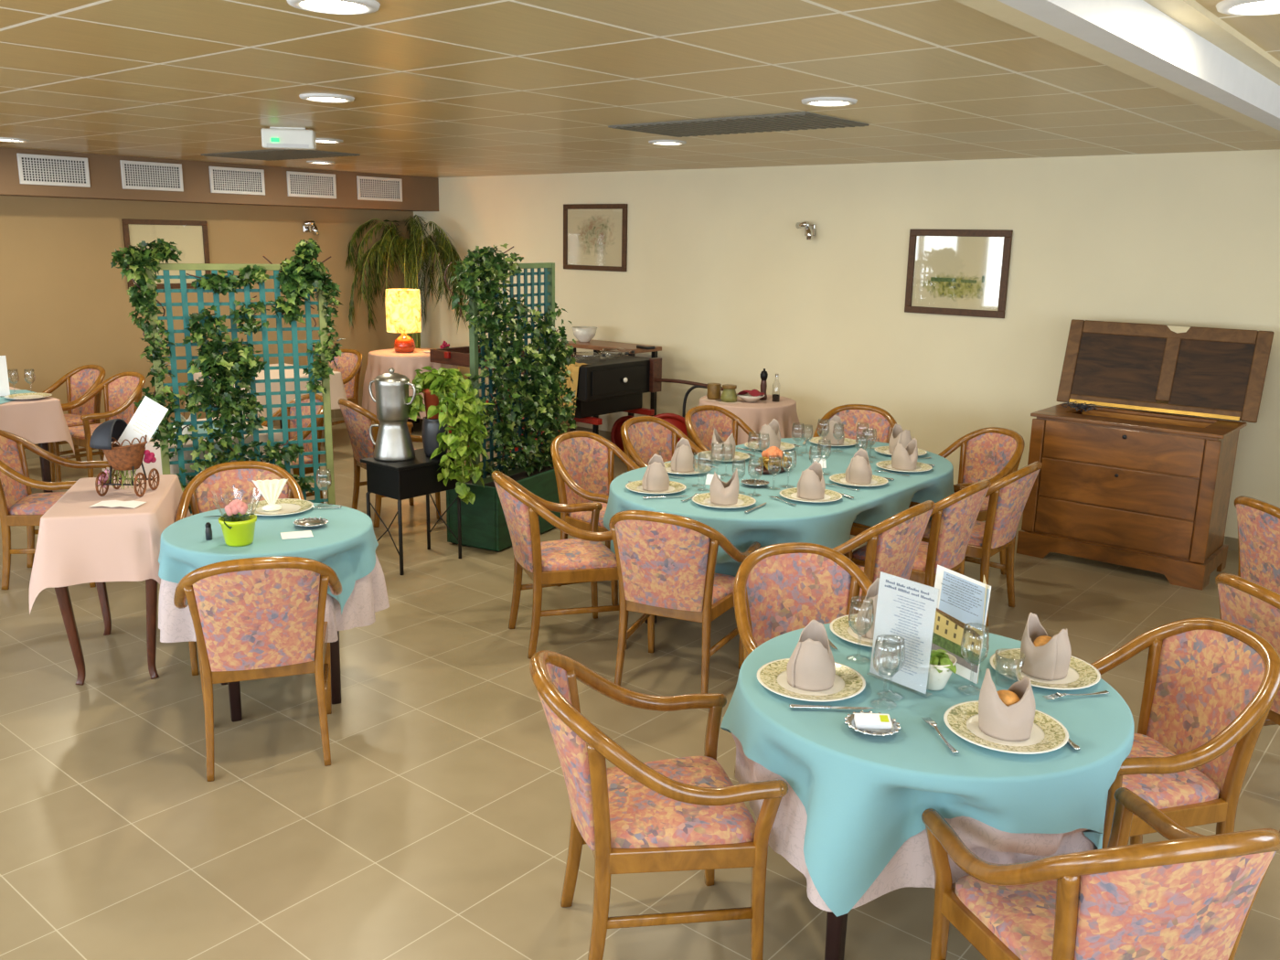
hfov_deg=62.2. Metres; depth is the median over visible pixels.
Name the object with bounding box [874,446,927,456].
dinner plate
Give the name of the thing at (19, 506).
armchair
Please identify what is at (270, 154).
ceiling panel
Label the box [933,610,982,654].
picture
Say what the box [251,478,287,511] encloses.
napkin
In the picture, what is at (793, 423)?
wine glass
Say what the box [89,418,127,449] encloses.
hood
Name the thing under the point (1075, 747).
knife
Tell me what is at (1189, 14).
trim
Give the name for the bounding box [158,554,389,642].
cloth
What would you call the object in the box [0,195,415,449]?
wall
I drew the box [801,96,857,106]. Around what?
recessed light
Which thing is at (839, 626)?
dinner plate
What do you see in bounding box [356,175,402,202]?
wall vent
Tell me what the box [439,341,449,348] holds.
flower
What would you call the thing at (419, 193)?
bulkhead
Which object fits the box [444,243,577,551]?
screen
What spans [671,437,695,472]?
folded napkin
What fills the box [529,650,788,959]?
armchair
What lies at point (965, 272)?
framed picture
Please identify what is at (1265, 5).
diffuser
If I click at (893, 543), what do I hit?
armchair
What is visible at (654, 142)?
recessed light
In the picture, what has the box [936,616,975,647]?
picture
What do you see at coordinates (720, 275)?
wall
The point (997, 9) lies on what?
trim
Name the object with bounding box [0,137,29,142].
recessed light
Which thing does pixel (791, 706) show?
knife
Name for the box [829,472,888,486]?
dinner plate
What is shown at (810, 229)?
wall spotlight
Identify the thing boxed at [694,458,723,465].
knife
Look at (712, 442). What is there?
wine glass
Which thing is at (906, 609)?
menu card
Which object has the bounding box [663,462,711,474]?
dinner plate
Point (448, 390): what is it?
pothos
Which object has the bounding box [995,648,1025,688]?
tumbler
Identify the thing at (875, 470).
fork
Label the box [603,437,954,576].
tablecloth
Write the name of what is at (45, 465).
square table
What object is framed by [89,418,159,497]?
wicker pram
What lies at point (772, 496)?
fork
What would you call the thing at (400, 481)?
side table
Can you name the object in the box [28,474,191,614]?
tablecloth
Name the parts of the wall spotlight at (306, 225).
wall plate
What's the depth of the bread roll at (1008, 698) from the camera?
2.63 m
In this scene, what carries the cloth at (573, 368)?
hanging from the cart
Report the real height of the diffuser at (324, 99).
0.001 m
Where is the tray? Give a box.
[754,464,790,474]
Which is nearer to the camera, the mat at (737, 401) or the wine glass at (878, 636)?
the wine glass at (878, 636)
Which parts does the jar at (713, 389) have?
lid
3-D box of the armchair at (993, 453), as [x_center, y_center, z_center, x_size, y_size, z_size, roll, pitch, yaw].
[1.965,0.127,6.465,0.625,0.860,0.596,-5,14,-24]
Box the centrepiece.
[754,446,791,474]
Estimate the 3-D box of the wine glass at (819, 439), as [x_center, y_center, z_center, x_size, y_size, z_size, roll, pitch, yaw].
[0.968,-0.120,5.592,0.074,0.185,0.074,-7,15,-30]
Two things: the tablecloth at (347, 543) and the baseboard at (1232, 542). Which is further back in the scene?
the baseboard at (1232, 542)
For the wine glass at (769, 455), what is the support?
on the tablecloth at (827, 524)
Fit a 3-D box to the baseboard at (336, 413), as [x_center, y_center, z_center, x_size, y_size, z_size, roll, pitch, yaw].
[-5.604,-0.144,8.789,0.012,0.085,9.438,11,16,39]
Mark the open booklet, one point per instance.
(133, 504)
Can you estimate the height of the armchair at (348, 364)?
0.860 m
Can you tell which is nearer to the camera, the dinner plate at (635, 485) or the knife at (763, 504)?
the knife at (763, 504)
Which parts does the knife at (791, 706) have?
handle, blade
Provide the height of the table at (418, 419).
0.769 m
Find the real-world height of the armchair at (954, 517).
0.860 m
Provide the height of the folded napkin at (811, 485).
0.163 m
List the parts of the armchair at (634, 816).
backrest, leg, leg, arm rail, seat frame, seat, leg, leg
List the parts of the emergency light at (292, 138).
mounting plate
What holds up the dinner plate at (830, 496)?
on the tablecloth at (827, 524)
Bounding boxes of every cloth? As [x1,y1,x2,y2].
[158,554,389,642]
[557,362,588,415]
[730,732,1097,912]
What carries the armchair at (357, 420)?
on the floor
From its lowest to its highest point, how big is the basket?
0.122 m
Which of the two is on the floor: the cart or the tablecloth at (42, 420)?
the cart
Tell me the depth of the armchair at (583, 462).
6.11 m
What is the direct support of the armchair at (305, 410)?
on the floor
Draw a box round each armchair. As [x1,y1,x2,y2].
[0,429,112,590]
[23,364,106,481]
[53,371,145,481]
[173,555,342,781]
[174,460,304,675]
[261,394,324,503]
[319,349,362,425]
[338,398,440,527]
[491,470,626,658]
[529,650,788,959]
[550,430,639,605]
[608,510,761,693]
[620,416,703,471]
[684,405,757,455]
[733,542,872,772]
[812,404,896,443]
[832,500,935,613]
[843,479,991,587]
[910,461,1042,627]
[921,787,1279,959]
[938,426,1024,575]
[1090,617,1279,848]
[1215,572,1279,831]
[1234,495,1279,594]
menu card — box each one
[869,571,938,693]
[930,565,991,683]
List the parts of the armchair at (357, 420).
leg, backrest, seat frame, leg, arm rail, leg, leg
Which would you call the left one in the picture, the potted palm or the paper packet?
the potted palm
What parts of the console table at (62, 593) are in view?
leg, leg, leg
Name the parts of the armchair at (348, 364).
arm rail, backrest, seat, seat frame, leg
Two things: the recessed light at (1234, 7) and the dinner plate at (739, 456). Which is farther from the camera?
the dinner plate at (739, 456)
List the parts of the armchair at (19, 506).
leg, backrest, seat frame, leg, seat, arm rail, leg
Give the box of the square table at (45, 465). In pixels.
[37,442,52,492]
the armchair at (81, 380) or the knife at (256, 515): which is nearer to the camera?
the knife at (256, 515)
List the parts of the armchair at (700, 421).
leg, backrest, leg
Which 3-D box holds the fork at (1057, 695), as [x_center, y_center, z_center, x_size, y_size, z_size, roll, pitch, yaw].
[1.189,0.584,2.893,0.195,0.010,0.022,-2,13,-13]
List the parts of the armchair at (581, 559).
backrest, leg, leg, arm rail, seat frame, seat, leg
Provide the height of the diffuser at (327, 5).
0.001 m
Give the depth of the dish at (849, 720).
2.66 m
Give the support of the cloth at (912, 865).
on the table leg
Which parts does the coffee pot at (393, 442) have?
handle, handle, pot, lid, pot, handle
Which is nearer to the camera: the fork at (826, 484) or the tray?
the fork at (826, 484)
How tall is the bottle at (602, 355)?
0.072 m
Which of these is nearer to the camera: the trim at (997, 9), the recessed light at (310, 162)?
the trim at (997, 9)
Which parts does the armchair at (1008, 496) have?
seat, seat frame, arm rail, leg, leg, backrest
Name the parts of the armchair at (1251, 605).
arm rail, backrest, seat frame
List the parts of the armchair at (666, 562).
leg, leg, backrest, seat frame, arm rail, leg, seat, leg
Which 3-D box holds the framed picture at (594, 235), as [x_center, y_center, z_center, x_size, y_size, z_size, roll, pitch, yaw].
[-0.438,-2.328,10.194,0.810,0.620,0.028,11,16,39]
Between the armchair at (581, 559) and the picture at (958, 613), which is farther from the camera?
the armchair at (581, 559)
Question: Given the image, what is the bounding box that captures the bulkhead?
[0,147,438,211]
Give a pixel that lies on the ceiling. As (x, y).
(439, 88)
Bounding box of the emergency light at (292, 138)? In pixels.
[260,127,316,149]
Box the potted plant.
[926,649,957,691]
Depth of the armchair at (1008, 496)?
5.50 m
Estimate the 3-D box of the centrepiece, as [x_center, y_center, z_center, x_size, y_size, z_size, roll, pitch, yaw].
[0.706,-0.114,5.670,0.173,0.135,0.280,11,16,39]
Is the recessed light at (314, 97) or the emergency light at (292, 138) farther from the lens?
the emergency light at (292, 138)
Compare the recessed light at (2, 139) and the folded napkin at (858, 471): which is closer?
the folded napkin at (858, 471)
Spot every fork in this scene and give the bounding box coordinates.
[312,506,341,508]
[681,492,702,501]
[769,495,796,505]
[825,483,860,490]
[874,469,909,476]
[921,716,959,753]
[1043,690,1109,699]
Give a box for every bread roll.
[997,689,1019,705]
[1033,635,1051,646]
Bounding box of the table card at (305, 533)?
[280,530,313,539]
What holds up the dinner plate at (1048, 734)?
on the tablecloth at (862, 796)
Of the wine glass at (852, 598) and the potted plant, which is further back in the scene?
the wine glass at (852, 598)
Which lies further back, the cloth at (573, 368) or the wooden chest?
the cloth at (573, 368)
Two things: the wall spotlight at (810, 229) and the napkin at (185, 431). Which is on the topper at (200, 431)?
the napkin at (185, 431)
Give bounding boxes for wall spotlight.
[302,220,319,235]
[795,221,815,240]
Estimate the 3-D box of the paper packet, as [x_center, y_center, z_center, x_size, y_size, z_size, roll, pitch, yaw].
[0.586,0.607,2.671,0.088,0.027,0.044,1,13,2]
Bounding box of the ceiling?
[0,0,1279,177]
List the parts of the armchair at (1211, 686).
leg, leg, seat, seat frame, arm rail, backrest, leg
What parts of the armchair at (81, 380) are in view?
leg, arm rail, leg, seat, seat frame, backrest, leg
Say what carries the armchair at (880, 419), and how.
on the floor
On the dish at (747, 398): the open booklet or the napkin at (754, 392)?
the napkin at (754, 392)
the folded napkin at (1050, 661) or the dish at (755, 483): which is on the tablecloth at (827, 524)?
the dish at (755, 483)
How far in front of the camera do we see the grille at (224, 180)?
9.76 m
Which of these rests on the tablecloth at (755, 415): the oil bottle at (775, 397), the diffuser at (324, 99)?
the oil bottle at (775, 397)
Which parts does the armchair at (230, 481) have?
leg, leg, arm rail, backrest, leg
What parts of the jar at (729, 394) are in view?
lid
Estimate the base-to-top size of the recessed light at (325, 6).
0.014 m
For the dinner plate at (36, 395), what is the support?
on the tablecloth at (42, 420)
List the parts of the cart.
drawer, corner post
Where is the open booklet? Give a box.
[88,500,146,508]
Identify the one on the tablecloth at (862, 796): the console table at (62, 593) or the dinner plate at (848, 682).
the dinner plate at (848, 682)
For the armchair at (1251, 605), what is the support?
on the floor
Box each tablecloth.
[0,386,74,454]
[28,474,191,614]
[101,416,293,483]
[158,502,378,614]
[183,362,347,422]
[362,348,458,419]
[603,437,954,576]
[698,393,804,445]
[720,623,1134,917]
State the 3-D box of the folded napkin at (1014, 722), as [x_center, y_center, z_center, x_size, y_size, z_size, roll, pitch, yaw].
[0.920,0.551,2.659,0.136,0.163,0.133,2,13,5]
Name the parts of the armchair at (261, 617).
leg, leg, backrest, arm rail, seat frame, leg, leg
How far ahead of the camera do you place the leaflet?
4.78 m
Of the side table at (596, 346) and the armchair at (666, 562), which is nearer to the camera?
the armchair at (666, 562)
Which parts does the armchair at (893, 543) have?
seat frame, seat, leg, arm rail, backrest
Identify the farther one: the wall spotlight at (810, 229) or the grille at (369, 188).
the grille at (369, 188)
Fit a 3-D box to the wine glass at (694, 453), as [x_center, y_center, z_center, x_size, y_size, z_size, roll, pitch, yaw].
[0.294,-0.051,5.281,0.068,0.165,0.068,11,16,39]
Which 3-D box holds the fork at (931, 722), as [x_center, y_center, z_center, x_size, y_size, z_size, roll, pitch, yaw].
[0.748,0.632,2.647,0.022,0.010,0.195,0,13,-7]
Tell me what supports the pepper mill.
on the tablecloth at (755, 415)
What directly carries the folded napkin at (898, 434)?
on the dinner plate at (884, 450)
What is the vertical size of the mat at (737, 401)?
0.002 m
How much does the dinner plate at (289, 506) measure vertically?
0.018 m
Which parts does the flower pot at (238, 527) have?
pot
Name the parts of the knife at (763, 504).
handle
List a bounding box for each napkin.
[172,414,198,434]
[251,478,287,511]
[641,453,669,491]
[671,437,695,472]
[709,468,739,505]
[711,427,735,459]
[736,389,764,396]
[757,418,780,448]
[786,619,835,691]
[797,461,825,500]
[821,415,844,444]
[845,448,872,484]
[856,577,879,639]
[888,423,911,453]
[891,437,917,469]
[978,668,1035,741]
[1020,612,1071,680]
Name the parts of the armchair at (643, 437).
leg, backrest, leg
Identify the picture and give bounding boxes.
[121,218,211,288]
[563,203,627,271]
[904,229,1013,318]
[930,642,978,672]
[931,632,980,665]
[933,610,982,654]
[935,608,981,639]
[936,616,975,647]
[938,570,989,630]
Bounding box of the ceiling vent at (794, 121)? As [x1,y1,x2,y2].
[608,112,868,137]
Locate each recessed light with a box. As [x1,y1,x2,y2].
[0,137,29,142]
[286,0,380,14]
[298,93,354,102]
[306,160,334,164]
[316,138,342,143]
[648,139,686,145]
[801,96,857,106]
[1216,0,1279,15]
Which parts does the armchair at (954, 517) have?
leg, seat, seat frame, arm rail, leg, leg, backrest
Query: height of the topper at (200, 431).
0.023 m
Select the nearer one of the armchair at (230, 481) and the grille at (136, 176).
the armchair at (230, 481)
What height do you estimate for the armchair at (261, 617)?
0.860 m
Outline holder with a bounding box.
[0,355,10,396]
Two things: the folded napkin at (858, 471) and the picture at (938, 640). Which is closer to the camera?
the picture at (938, 640)
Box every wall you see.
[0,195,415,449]
[413,149,1279,538]
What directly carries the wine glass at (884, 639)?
on the tablecloth at (862, 796)
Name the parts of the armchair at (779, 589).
leg, backrest, arm rail, leg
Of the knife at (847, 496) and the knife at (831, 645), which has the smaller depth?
the knife at (831, 645)
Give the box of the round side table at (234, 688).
[220,630,341,722]
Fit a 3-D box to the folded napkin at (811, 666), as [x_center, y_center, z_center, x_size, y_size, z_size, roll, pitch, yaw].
[0.474,0.481,2.930,0.133,0.163,0.136,4,13,14]
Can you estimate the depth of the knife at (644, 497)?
5.02 m
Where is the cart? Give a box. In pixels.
[429,345,723,457]
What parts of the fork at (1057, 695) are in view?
handle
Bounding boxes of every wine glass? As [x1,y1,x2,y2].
[316,469,332,505]
[692,452,705,486]
[697,452,713,489]
[710,442,725,478]
[719,444,733,475]
[747,431,761,465]
[747,457,763,495]
[767,455,780,489]
[780,449,796,487]
[790,423,804,455]
[817,438,831,474]
[846,596,874,660]
[861,428,874,462]
[870,634,901,704]
[876,635,905,696]
[958,622,989,689]
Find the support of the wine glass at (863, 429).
on the tablecloth at (827, 524)
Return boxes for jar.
[706,383,721,399]
[720,384,737,402]
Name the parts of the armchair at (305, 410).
leg, arm rail, seat, seat frame, backrest, leg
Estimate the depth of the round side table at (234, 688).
4.46 m
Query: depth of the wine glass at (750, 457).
5.09 m
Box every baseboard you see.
[24,409,342,458]
[485,410,1238,551]
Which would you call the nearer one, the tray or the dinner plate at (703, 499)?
the dinner plate at (703, 499)
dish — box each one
[293,517,328,528]
[736,393,765,402]
[741,479,768,487]
[843,710,901,737]
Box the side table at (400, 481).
[360,448,461,575]
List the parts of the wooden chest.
drawer, lid panel, drawer, panel, lid, lid panel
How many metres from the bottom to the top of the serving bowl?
0.136 m
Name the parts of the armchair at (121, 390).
leg, seat frame, seat, leg, arm rail, leg, backrest, leg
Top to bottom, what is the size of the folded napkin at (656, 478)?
0.163 m
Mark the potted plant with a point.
(942, 666)
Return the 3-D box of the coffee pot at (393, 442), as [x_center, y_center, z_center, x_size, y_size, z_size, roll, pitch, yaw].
[-1.459,-0.394,6.269,0.246,0.537,0.244,-5,14,-24]
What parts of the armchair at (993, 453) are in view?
leg, arm rail, seat frame, seat, backrest, leg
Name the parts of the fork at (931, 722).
handle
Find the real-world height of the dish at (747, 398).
0.057 m
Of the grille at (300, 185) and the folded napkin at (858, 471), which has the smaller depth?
the folded napkin at (858, 471)
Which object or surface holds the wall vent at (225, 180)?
attached to the bulkhead
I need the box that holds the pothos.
[406,365,494,503]
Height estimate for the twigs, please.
0.074 m
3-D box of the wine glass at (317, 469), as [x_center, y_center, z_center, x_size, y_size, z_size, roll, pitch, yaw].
[-1.417,0.035,4.766,0.068,0.165,0.068,11,16,39]
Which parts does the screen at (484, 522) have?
post, cross rail, cross rail, post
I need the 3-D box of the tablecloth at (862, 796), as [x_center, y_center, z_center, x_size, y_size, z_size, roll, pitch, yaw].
[0.794,0.759,3.000,1.102,0.383,1.082,0,13,-4]
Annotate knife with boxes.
[202,514,258,517]
[642,495,687,499]
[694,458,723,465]
[736,447,761,453]
[744,502,766,512]
[789,704,874,709]
[828,639,837,650]
[840,492,853,499]
[1066,738,1080,750]
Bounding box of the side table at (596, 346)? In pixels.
[565,339,661,435]
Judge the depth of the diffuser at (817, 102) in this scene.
4.68 m
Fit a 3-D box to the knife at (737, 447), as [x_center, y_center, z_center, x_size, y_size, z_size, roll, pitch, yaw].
[0.649,-0.169,6.170,0.016,0.009,0.225,-12,18,-44]
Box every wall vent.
[16,153,90,187]
[119,160,183,191]
[208,166,265,195]
[286,170,336,198]
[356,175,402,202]
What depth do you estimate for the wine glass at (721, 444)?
5.51 m
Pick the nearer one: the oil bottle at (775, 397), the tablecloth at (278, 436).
the tablecloth at (278, 436)
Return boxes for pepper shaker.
[204,522,212,540]
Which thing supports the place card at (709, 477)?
on the tablecloth at (827, 524)
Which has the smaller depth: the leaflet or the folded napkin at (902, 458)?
the leaflet
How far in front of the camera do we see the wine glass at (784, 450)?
5.28 m
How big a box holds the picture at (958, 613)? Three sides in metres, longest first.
0.181 x 0.130 x 0.002 m
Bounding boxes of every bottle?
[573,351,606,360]
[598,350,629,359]
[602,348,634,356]
[771,373,779,401]
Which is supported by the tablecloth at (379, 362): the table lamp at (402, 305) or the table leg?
the table lamp at (402, 305)
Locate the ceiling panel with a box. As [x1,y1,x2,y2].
[201,149,360,160]
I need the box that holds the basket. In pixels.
[102,444,145,470]
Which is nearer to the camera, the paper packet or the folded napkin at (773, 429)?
the paper packet
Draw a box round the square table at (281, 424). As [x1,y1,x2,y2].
[205,416,325,455]
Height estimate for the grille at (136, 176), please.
0.176 m
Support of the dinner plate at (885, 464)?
on the tablecloth at (827, 524)
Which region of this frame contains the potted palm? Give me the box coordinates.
[345,214,469,348]
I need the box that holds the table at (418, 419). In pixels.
[407,417,419,432]
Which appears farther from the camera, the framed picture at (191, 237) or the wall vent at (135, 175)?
the framed picture at (191, 237)
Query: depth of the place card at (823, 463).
5.77 m
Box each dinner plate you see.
[4,392,52,399]
[245,498,313,515]
[625,480,686,493]
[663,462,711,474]
[691,492,756,508]
[696,450,749,461]
[744,440,795,450]
[757,658,865,702]
[779,487,842,502]
[808,437,858,446]
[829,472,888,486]
[829,613,873,647]
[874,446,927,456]
[875,459,932,471]
[943,700,1068,754]
[989,648,1100,690]
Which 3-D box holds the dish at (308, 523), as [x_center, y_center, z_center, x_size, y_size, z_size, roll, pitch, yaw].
[-1.377,0.181,4.442,0.144,0.020,0.132,4,13,11]
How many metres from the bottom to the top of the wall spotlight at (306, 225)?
0.150 m
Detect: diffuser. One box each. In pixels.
[301,0,364,10]
[309,97,343,100]
[810,101,847,104]
[1233,0,1279,11]
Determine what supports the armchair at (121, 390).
on the floor
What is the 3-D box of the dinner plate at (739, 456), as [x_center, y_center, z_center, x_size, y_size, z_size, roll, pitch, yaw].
[0.469,-0.130,5.970,0.300,0.018,0.300,11,16,39]
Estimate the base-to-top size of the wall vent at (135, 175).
0.232 m
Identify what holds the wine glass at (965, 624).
on the tablecloth at (862, 796)
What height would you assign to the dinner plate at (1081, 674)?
0.018 m
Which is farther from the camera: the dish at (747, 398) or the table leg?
the dish at (747, 398)
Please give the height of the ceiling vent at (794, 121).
0.012 m
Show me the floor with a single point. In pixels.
(437, 826)
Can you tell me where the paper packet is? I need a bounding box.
[853,713,891,729]
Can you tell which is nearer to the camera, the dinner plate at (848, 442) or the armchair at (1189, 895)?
the armchair at (1189, 895)
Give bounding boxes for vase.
[421,416,447,457]
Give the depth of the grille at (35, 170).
8.56 m
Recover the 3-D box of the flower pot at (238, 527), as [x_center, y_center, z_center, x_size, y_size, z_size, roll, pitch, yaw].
[-1.571,0.145,4.156,0.185,0.216,0.189,7,14,26]
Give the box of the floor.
[0,416,1279,959]
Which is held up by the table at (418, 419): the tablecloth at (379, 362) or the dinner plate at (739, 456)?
the tablecloth at (379, 362)
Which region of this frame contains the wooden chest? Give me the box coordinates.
[1016,319,1274,590]
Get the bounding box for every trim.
[954,0,1279,139]
[1143,0,1279,85]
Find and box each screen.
[110,238,345,513]
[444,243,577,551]
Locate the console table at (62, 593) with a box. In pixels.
[54,578,159,685]
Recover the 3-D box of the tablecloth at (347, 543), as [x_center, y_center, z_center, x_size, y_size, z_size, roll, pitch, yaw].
[-1.557,0.350,4.498,0.863,0.332,0.884,11,16,39]
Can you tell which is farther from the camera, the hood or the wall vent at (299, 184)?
the wall vent at (299, 184)
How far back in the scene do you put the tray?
5.61 m
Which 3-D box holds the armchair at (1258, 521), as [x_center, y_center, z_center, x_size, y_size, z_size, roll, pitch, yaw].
[3.050,0.505,4.891,0.625,0.860,0.596,-1,13,-8]
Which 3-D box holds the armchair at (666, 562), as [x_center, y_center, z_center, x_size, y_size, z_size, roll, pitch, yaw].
[0.168,0.493,4.716,0.596,0.860,0.625,6,14,22]
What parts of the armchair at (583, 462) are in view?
leg, backrest, seat frame, seat, arm rail, leg, leg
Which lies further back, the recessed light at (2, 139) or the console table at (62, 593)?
the recessed light at (2, 139)
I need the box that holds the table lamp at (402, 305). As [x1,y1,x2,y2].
[385,288,421,352]
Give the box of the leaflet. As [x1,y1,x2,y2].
[116,395,168,447]
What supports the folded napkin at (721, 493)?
on the dinner plate at (703, 499)
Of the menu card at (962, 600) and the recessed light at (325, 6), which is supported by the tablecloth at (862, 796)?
the menu card at (962, 600)
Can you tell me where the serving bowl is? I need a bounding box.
[571,326,597,341]
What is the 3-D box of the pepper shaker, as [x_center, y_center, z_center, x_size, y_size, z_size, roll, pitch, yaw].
[-1.716,0.202,4.223,0.026,0.069,0.026,11,16,39]
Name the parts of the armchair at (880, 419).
backrest, leg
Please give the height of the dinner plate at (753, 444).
0.018 m
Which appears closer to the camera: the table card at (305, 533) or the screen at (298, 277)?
the table card at (305, 533)
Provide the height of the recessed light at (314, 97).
0.014 m
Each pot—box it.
[211,487,261,546]
[368,367,415,461]
[421,388,442,418]
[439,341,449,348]
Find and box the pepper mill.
[759,368,767,399]
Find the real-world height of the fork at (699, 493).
0.010 m
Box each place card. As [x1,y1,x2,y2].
[705,473,721,485]
[811,458,826,468]
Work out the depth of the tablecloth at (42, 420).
7.53 m
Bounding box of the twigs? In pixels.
[1061,401,1102,411]
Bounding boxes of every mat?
[701,396,721,401]
[716,400,741,403]
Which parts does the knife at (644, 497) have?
handle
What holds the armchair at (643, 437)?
on the floor
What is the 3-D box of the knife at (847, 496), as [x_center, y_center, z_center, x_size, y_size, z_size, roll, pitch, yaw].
[0.963,0.064,5.173,0.017,0.009,0.225,-6,15,-29]
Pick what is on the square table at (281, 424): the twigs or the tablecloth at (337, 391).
the tablecloth at (337, 391)
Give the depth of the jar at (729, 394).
8.25 m
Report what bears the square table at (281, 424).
on the floor
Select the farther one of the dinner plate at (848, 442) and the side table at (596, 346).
the side table at (596, 346)
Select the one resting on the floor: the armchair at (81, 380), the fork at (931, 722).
the armchair at (81, 380)
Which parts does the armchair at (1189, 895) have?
leg, seat frame, seat, leg, arm rail, leg, backrest, leg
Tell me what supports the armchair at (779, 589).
on the floor
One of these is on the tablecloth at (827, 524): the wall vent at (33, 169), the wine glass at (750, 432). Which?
the wine glass at (750, 432)
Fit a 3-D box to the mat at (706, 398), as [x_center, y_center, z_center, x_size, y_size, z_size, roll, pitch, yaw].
[0.586,-0.642,8.427,0.170,0.002,0.170,6,14,22]
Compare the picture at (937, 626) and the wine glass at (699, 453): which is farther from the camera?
the wine glass at (699, 453)
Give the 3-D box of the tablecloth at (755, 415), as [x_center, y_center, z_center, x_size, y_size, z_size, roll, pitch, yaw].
[0.831,-0.348,8.503,0.956,0.593,0.986,11,16,39]
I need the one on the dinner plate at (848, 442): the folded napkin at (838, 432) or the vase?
the folded napkin at (838, 432)
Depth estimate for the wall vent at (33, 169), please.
8.55 m
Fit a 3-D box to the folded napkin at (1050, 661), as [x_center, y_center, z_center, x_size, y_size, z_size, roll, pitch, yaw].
[1.160,0.470,3.032,0.133,0.163,0.136,-10,17,-39]
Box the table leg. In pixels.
[824,911,847,959]
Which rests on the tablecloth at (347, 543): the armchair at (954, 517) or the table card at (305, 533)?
the table card at (305, 533)
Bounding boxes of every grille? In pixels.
[21,157,85,183]
[124,163,180,188]
[213,169,262,191]
[289,174,333,195]
[360,179,400,198]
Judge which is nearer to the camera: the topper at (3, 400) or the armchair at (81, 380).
the topper at (3, 400)
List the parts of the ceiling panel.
panel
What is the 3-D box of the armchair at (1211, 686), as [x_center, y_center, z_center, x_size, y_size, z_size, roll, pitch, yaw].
[1.499,0.865,3.186,0.625,0.860,0.596,-1,13,-10]
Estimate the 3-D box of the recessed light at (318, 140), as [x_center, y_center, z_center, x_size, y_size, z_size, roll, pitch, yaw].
[-2.102,-2.259,7.075,0.244,0.014,0.244,11,16,39]
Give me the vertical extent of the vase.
0.227 m
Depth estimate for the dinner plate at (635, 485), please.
5.19 m
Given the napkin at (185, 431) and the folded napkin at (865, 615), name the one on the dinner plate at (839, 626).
the folded napkin at (865, 615)
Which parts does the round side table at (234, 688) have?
leg, leg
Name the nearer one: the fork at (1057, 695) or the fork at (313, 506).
the fork at (1057, 695)
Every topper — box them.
[0,389,33,404]
[150,423,245,439]
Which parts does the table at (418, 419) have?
leg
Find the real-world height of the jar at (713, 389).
0.121 m
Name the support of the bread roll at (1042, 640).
in the folded napkin at (1050, 661)
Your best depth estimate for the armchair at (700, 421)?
7.20 m

